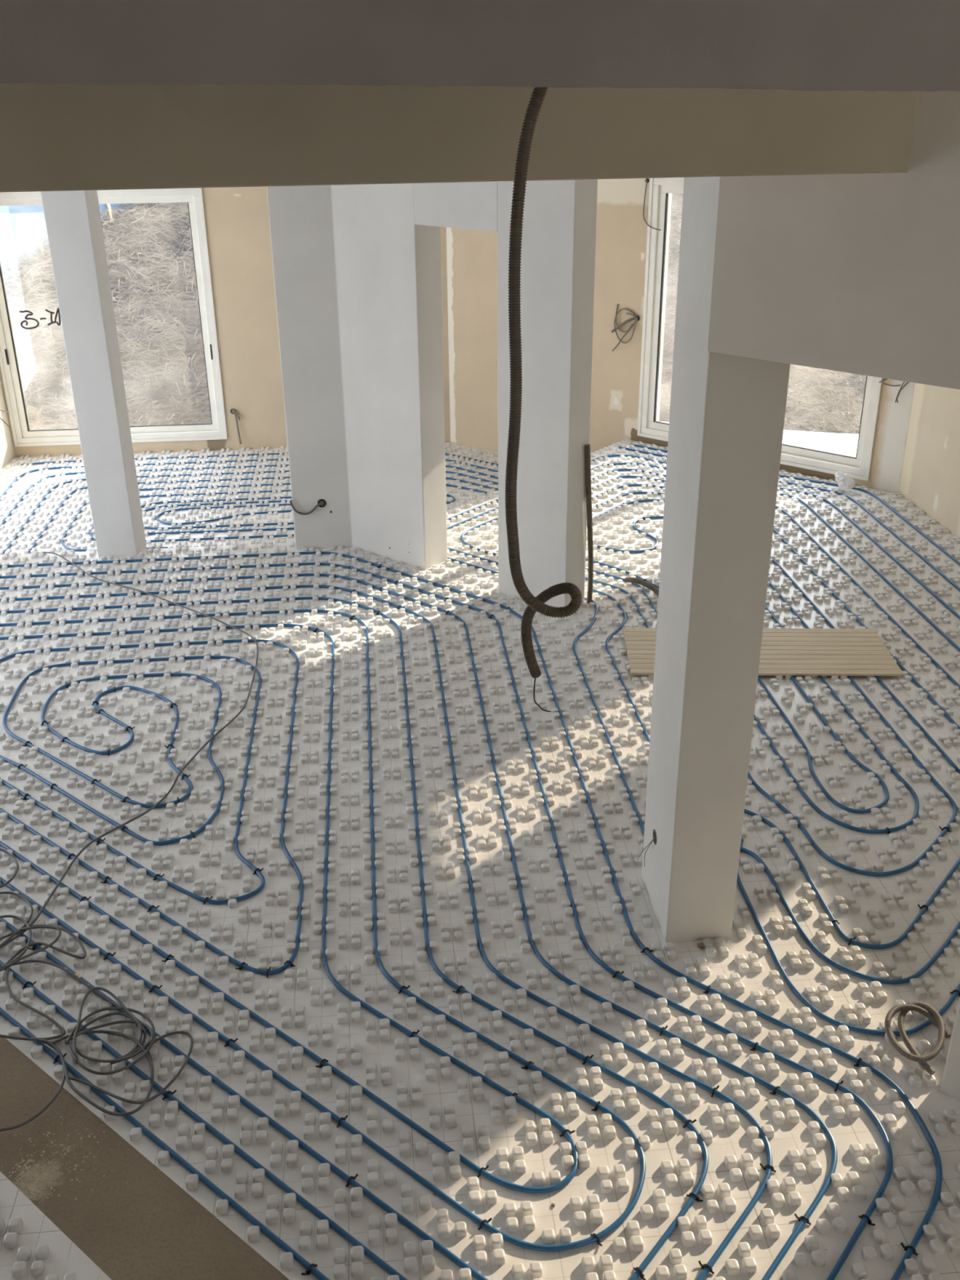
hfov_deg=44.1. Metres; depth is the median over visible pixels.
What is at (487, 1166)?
clip
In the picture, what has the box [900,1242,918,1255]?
clip
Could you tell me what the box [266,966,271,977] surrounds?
clip
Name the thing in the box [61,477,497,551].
pipe
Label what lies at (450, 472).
pipe
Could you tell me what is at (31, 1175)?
crumbs
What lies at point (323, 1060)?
clip
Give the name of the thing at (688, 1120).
clip
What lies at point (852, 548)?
pipe
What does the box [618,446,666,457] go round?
pipe
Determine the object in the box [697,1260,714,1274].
clip
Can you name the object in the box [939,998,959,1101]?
column
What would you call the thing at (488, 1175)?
pipe
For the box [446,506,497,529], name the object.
pipe
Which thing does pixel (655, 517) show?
pipe
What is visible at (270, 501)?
pipe
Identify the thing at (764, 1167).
clip
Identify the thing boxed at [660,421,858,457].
terrace
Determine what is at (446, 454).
pipe
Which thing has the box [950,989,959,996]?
clip
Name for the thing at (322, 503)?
cable
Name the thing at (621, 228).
wall
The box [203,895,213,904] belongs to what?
clip
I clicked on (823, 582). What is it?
pipe
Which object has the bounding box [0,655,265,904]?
pipe
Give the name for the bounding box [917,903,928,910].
clip
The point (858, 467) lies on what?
window
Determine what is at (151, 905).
clip
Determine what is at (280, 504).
pipe
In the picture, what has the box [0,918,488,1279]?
pipe
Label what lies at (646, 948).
clip
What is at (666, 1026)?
clip
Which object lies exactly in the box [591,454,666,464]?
pipe
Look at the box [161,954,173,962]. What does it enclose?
clip
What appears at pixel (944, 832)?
pipe
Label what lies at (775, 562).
pipe
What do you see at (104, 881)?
clip
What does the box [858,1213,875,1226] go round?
clip
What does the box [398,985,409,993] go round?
clip
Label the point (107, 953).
clip
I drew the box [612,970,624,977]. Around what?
clip
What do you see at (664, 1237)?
pipe
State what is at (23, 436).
window
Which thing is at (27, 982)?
clip
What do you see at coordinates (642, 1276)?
clip
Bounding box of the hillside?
[3,193,866,434]
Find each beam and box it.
[0,0,959,91]
[0,83,919,192]
[707,90,959,389]
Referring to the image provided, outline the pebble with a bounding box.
[697,942,705,948]
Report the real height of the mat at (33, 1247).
0.059 m
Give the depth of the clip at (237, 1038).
4.13 m
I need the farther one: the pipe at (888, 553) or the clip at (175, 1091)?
the pipe at (888, 553)
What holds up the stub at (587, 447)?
on the mat at (486, 1126)
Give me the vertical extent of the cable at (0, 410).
0.214 m
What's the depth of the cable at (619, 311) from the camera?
10.50 m
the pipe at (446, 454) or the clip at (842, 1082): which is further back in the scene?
the pipe at (446, 454)
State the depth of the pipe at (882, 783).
5.81 m
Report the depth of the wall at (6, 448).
11.71 m
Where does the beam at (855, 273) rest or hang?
attached to the ceiling
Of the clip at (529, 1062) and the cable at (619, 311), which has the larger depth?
the cable at (619, 311)
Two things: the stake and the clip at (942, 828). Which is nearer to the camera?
the clip at (942, 828)
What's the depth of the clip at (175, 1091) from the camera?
3.92 m
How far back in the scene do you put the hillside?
14.11 m
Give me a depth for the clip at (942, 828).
5.25 m
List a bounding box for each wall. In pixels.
[0,186,450,457]
[0,375,15,470]
[446,177,915,493]
[898,382,959,538]
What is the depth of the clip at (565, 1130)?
3.76 m
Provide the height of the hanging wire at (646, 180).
0.400 m
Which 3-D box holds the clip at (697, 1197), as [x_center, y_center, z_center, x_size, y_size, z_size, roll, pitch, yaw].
[0.644,1.664,3.543,0.052,0.023,0.012,15,29,29]
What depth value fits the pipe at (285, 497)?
9.97 m
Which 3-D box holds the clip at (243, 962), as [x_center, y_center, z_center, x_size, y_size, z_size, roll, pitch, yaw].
[-0.901,1.233,4.481,0.052,0.023,0.012,-21,32,-37]
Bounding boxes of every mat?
[0,438,959,1279]
[0,441,497,555]
[0,1171,111,1279]
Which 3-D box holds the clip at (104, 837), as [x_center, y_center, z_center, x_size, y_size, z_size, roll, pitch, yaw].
[-1.675,0.885,5.227,0.012,0.023,0.052,15,30,30]
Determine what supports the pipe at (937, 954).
on the mat at (486, 1126)
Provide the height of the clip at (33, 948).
0.023 m
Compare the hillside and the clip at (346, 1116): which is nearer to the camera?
the clip at (346, 1116)
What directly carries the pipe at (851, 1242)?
on the mat at (486, 1126)
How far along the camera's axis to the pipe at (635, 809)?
6.13 m
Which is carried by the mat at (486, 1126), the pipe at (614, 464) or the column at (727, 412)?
the pipe at (614, 464)
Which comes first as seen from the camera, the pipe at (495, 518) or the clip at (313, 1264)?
the clip at (313, 1264)
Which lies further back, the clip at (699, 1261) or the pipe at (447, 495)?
the pipe at (447, 495)
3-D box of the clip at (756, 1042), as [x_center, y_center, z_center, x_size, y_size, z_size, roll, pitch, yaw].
[0.950,1.402,4.087,0.012,0.023,0.052,22,34,39]
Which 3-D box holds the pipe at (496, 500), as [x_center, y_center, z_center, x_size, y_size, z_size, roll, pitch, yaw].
[0.013,-1.045,9.248,0.024,0.017,1.111,20,32,36]
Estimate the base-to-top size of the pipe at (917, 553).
0.017 m
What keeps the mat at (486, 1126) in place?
on the floor
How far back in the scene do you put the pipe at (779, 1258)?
4.34 m
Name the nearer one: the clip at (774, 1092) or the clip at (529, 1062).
the clip at (774, 1092)
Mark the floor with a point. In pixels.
(148, 1227)
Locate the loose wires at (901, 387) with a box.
[879,378,908,403]
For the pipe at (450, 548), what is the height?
0.017 m
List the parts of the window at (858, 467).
sash, sash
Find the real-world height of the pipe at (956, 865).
0.017 m
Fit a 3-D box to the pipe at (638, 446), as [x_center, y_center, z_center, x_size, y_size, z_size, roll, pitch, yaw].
[1.725,-1.653,10.488,0.921,0.017,0.032,19,31,34]
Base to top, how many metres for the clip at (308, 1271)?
0.023 m
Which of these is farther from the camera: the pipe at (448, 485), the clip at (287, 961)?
the pipe at (448, 485)
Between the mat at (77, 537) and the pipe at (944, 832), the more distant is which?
the mat at (77, 537)
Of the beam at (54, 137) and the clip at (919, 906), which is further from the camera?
the clip at (919, 906)
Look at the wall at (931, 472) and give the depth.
8.81 m
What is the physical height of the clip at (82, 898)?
0.023 m
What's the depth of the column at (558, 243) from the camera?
6.90 m
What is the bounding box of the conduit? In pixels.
[505,87,582,712]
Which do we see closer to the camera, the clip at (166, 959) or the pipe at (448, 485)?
the clip at (166, 959)
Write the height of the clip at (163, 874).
0.023 m
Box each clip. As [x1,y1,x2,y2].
[22,981,36,988]
[27,944,41,950]
[53,1053,66,1063]
[79,896,91,902]
[96,837,105,845]
[100,875,111,883]
[103,951,115,959]
[146,905,159,911]
[148,985,162,992]
[152,873,164,880]
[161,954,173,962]
[162,1089,176,1100]
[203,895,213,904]
[224,1037,238,1046]
[235,961,247,969]
[252,867,263,875]
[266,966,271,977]
[284,960,295,966]
[301,1263,317,1275]
[302,1262,316,1275]
[315,1058,328,1067]
[336,1115,347,1127]
[345,1173,358,1186]
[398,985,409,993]
[410,1029,419,1037]
[453,985,464,993]
[476,1164,488,1177]
[477,1217,492,1230]
[520,1061,533,1069]
[559,1128,575,1137]
[582,1054,593,1064]
[590,1233,602,1246]
[591,1101,601,1111]
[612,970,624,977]
[633,1266,645,1279]
[640,946,653,952]
[659,1025,667,1035]
[682,1119,696,1128]
[686,1192,702,1201]
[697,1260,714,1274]
[702,985,711,993]
[711,1084,719,1097]
[750,1041,759,1051]
[760,1163,776,1172]
[769,1085,780,1094]
[794,1213,811,1225]
[834,1080,843,1091]
[853,1057,862,1066]
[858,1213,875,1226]
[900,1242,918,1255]
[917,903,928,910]
[939,826,951,831]
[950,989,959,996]
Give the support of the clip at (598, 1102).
on the mat at (486, 1126)
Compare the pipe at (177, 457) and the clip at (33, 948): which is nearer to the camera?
the clip at (33, 948)
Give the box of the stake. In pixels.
[106,204,113,222]
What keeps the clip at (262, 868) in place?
on the mat at (486, 1126)
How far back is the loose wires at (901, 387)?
9.15 m
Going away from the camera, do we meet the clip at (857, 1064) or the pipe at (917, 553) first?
the clip at (857, 1064)
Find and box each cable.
[0,409,8,426]
[0,551,258,1131]
[230,408,241,444]
[611,303,639,351]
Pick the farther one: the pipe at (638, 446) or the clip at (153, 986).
the pipe at (638, 446)
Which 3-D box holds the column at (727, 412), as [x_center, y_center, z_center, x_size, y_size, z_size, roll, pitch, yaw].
[0.815,-0.381,4.105,0.262,3.270,0.430,-3,26,-5]
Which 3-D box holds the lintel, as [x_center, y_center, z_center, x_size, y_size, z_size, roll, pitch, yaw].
[-0.084,-2.905,6.794,0.636,1.010,0.215,19,32,35]
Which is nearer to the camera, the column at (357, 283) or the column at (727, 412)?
the column at (727, 412)
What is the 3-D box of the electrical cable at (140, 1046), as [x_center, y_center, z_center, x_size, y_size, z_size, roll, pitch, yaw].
[-1.750,0.404,6.186,1.316,0.037,5.379,-7,26,-14]
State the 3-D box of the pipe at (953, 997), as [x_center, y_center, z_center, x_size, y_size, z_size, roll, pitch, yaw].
[1.394,1.162,4.588,1.101,0.017,0.924,13,29,26]
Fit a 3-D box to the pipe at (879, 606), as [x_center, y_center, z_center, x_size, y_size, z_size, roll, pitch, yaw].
[2.321,-0.278,7.590,1.612,0.017,4.790,-13,28,-25]
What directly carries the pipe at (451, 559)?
on the mat at (486, 1126)
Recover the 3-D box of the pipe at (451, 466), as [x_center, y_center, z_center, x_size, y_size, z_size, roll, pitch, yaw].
[-2.091,-1.434,11.039,4.514,0.017,1.762,-11,27,-20]
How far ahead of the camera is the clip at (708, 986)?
4.34 m
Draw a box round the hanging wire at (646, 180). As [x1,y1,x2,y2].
[642,177,661,230]
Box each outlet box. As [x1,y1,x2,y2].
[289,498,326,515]
[636,829,657,866]
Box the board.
[622,627,903,675]
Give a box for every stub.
[584,444,593,604]
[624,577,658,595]
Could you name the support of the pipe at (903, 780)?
on the mat at (486, 1126)
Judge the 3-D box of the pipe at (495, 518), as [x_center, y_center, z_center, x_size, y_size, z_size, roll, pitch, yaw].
[0.201,-0.737,8.599,0.680,0.017,1.384,-5,26,-10]
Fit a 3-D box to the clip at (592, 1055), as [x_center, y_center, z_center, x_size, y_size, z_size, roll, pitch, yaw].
[0.367,1.428,4.045,0.052,0.023,0.012,-21,32,-37]
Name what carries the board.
on the pipe at (823, 582)
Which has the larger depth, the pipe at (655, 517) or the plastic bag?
the plastic bag
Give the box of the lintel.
[413,181,497,231]
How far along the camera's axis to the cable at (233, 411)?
12.00 m
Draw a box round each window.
[0,187,227,446]
[637,177,882,480]
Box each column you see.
[40,190,146,556]
[266,183,447,569]
[497,179,597,607]
[641,176,790,942]
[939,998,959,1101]
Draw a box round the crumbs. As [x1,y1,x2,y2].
[0,1097,128,1204]
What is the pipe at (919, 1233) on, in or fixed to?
on the mat at (486, 1126)
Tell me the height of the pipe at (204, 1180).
0.017 m
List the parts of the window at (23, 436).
slot handle, sash, sash, slot handle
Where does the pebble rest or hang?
on the mat at (486, 1126)
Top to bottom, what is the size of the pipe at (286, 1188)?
0.017 m
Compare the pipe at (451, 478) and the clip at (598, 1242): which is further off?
the pipe at (451, 478)
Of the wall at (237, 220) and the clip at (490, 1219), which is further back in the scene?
the wall at (237, 220)
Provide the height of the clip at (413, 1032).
0.023 m
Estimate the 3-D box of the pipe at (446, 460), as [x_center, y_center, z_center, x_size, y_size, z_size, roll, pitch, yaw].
[-2.263,-1.504,11.190,4.775,0.017,1.923,-12,28,-22]
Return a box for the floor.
[0,1037,288,1279]
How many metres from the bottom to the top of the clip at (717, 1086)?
0.023 m
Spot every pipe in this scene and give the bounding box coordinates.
[0,453,497,497]
[0,458,497,526]
[0,551,942,1279]
[0,562,893,1279]
[0,573,837,1279]
[0,584,772,1279]
[0,596,708,1279]
[0,608,645,1251]
[0,623,578,1193]
[0,639,303,974]
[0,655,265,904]
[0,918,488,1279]
[0,960,408,1279]
[0,1007,329,1279]
[3,465,497,554]
[21,453,284,465]
[28,471,497,552]
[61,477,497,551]
[89,484,488,542]
[141,496,293,534]
[142,499,293,529]
[155,503,293,524]
[446,493,455,503]
[446,498,497,519]
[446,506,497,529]
[447,547,498,564]
[447,556,498,573]
[460,517,498,555]
[573,597,644,835]
[585,558,919,833]
[585,568,957,875]
[585,577,649,627]
[586,515,663,552]
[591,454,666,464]
[591,462,959,564]
[591,468,959,591]
[591,475,959,618]
[591,484,959,651]
[591,491,959,688]
[591,498,959,728]
[592,589,959,984]
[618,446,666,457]
[629,444,667,452]
[737,838,959,1035]
[743,808,959,948]
[757,675,888,813]
[770,556,959,773]
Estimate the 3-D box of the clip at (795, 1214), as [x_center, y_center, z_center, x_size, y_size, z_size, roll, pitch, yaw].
[0.945,1.696,3.471,0.052,0.023,0.012,16,30,31]
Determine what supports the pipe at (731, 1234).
on the mat at (486, 1126)
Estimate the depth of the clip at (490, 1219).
3.46 m
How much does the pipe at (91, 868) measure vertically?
0.017 m
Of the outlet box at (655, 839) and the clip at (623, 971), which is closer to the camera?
the clip at (623, 971)
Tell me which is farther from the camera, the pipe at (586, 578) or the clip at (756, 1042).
the pipe at (586, 578)
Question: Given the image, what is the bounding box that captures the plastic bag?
[834,471,855,489]
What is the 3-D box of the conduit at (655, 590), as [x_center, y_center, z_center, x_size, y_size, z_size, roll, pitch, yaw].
[1.105,-0.304,7.544,0.113,0.090,0.456,-17,30,-31]
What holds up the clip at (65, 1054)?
on the mat at (486, 1126)
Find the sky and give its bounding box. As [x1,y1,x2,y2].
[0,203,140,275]
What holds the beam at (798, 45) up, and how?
attached to the ceiling
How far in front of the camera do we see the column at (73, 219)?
7.84 m
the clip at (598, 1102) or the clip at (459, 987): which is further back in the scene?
the clip at (459, 987)

